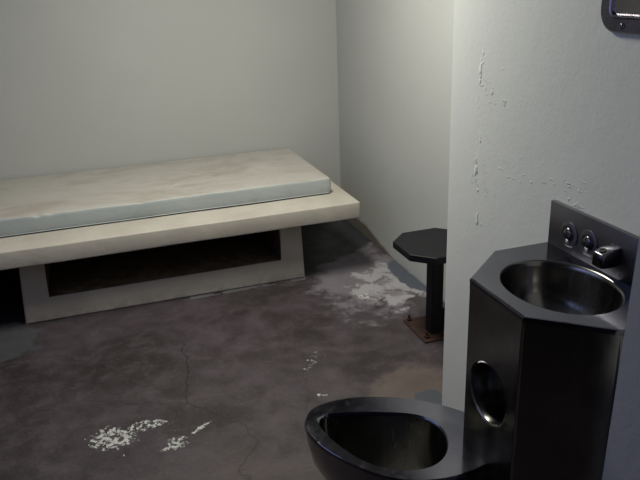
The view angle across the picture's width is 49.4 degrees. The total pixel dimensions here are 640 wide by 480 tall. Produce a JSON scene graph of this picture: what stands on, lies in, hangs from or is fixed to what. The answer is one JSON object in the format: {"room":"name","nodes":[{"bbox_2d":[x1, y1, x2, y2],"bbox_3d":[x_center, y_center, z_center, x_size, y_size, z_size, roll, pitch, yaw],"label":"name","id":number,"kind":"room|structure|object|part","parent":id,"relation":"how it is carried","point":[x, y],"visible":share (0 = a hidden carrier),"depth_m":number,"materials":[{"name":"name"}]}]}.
{"room":"prison interior","nodes":[
{"label":"prison interior","id":0,"kind":"room"},
{"bbox_2d":[0,0,340,187],"bbox_3d":[-1.207,-1.120,4.206,2.950,2.420,0.100,-9,22,-17],"label":"wall","id":1,"kind":"structure","parent":0,"point":[85,85],"depth_m":4.29,"materials":[{"name":"white paint"}]},
{"bbox_2d":[0,220,444,479],"bbox_3d":[-0.260,0.970,2.166,2.950,0.100,5.700,-9,22,-17],"label":"floor","id":2,"kind":"structure","parent":0,"point":[220,385],"depth_m":3.08,"materials":[{"name":"concrete"}]},
{"bbox_2d":[0,180,359,323],"bbox_3d":[-1.111,0.009,4.005,2.476,0.447,1.051,-9,22,-17],"label":"platform","id":3,"kind":"object","parent":2,"relation":"on","point":[74,271],"visible":0.56,"depth_m":3.73,"materials":[{"name":"beige paint"}]},
{"bbox_2d":[0,148,330,236],"bbox_3d":[-1.137,-0.282,4.001,2.258,0.098,0.832,-9,22,-17],"label":"mattress","id":4,"kind":"object","parent":3,"relation":"on","point":[108,195],"visible":1,"depth_m":3.87,"materials":[{"name":"fabric"}]},
{"bbox_2d":[393,228,446,343],"bbox_3d":[0.538,0.222,3.268,0.348,0.456,0.348,-9,22,-17],"label":"stool","id":5,"kind":"object","parent":2,"relation":"on","point":[428,246],"visible":0.77,"depth_m":3.23,"materials":[{"name":"black paint"}]},
{"bbox_3d":[0.530,0.025,3.193,0.348,0.034,0.348,-9,22,-17],"label":"seat","id":6,"kind":"part","parent":5,"relation":"part of","materials":[{"name":"black paint"}]},
{"bbox_3d":[0.564,0.421,3.371,0.242,0.009,0.240,-9,22,-17],"label":"plate","id":7,"kind":"part","parent":5,"relation":"part of","materials":[{"name":"metal"}]},
{"bbox_3d":[0.536,0.240,3.255,0.060,0.415,0.060,-9,22,-17],"label":"post","id":8,"kind":"part","parent":5,"relation":"part of","materials":[{"name":"black metal"}]},
{"bbox_2d":[304,200,638,479],"bbox_3d":[0.363,0.477,1.802,0.706,1.034,0.645,-9,22,-17],"label":"sink","id":9,"kind":"object","parent":2,"relation":"on","point":[547,320],"visible":1,"depth_m":1.70,"materials":[{"name":"metal"}]},
{"bbox_3d":[0.185,0.642,1.920,0.296,0.225,0.299,-9,22,-17],"label":"toilet bowl","id":10,"kind":"part","parent":9,"relation":"part of","materials":[{"name":"metal"}]},
{"bbox_2d":[470,242,631,335],"bbox_3d":[0.555,0.111,1.647,0.325,0.012,0.486,-9,22,-17],"label":"countertop","id":11,"kind":"structure","parent":9,"relation":"on","point":[486,278],"depth_m":1.60,"materials":[{"name":"metal"}]},
{"bbox_2d":[499,260,624,314],"bbox_3d":[0.567,0.172,1.667,0.258,0.141,0.320,-9,22,-17],"label":"basin","id":12,"kind":"object","parent":9,"relation":"in","point":[542,287],"depth_m":1.76,"materials":[{"name":"metal"}]},
{"bbox_3d":[0.677,0.039,1.647,0.052,0.046,0.042,-9,22,-17],"label":"spout","id":13,"kind":"part","parent":9,"relation":"part of","materials":[{"name":"metal"}]},
{"bbox_2d":[336,0,454,302],"bbox_3d":[0.571,-0.893,3.431,0.100,2.420,2.572,-9,22,-17],"label":"wall","id":14,"kind":"structure","parent":0,"point":[395,57],"depth_m":3.87,"materials":[{"name":"white paint"}]},
{"bbox_2d":[442,0,639,411],"bbox_3d":[1.221,0.022,0.964,0.564,2.420,3.228,-9,22,-17],"label":"wall","id":15,"kind":"structure","parent":0,"point":[545,99],"depth_m":1.92,"materials":[{"name":"white paint"}]},
{"bbox_2d":[548,200,638,286],"bbox_3d":[0.702,0.028,1.667,0.012,0.122,0.481,-9,22,-17],"label":"backsplash","id":16,"kind":"structure","parent":15,"relation":"attached to","point":[605,233],"depth_m":1.71,"materials":[{"name":"metal"}]},
{"bbox_2d":[601,0,639,34],"bbox_3d":[0.700,-0.615,1.350,0.013,0.428,0.405,-9,22,-17],"label":"wall mirror","id":17,"kind":"object","parent":15,"relation":"attached to","point":[618,16],"visible":1,"depth_m":1.53,"materials":[{"name":"metal"}]},
{"bbox_3d":[0.702,-0.615,1.350,0.002,0.349,0.326,-9,22,-17],"label":"mirror plate","id":18,"kind":"part","parent":17,"relation":"part of","materials":[{"name":"metal"}]},
{"bbox_2d":[602,236,639,479],"bbox_3d":[1.000,0.275,0.321,0.300,2.420,2.061,-9,22,-17],"label":"wall","id":19,"kind":"structure","parent":0,"point":[622,458],"depth_m":1.29,"materials":[{"name":"white paint"}]}
]}

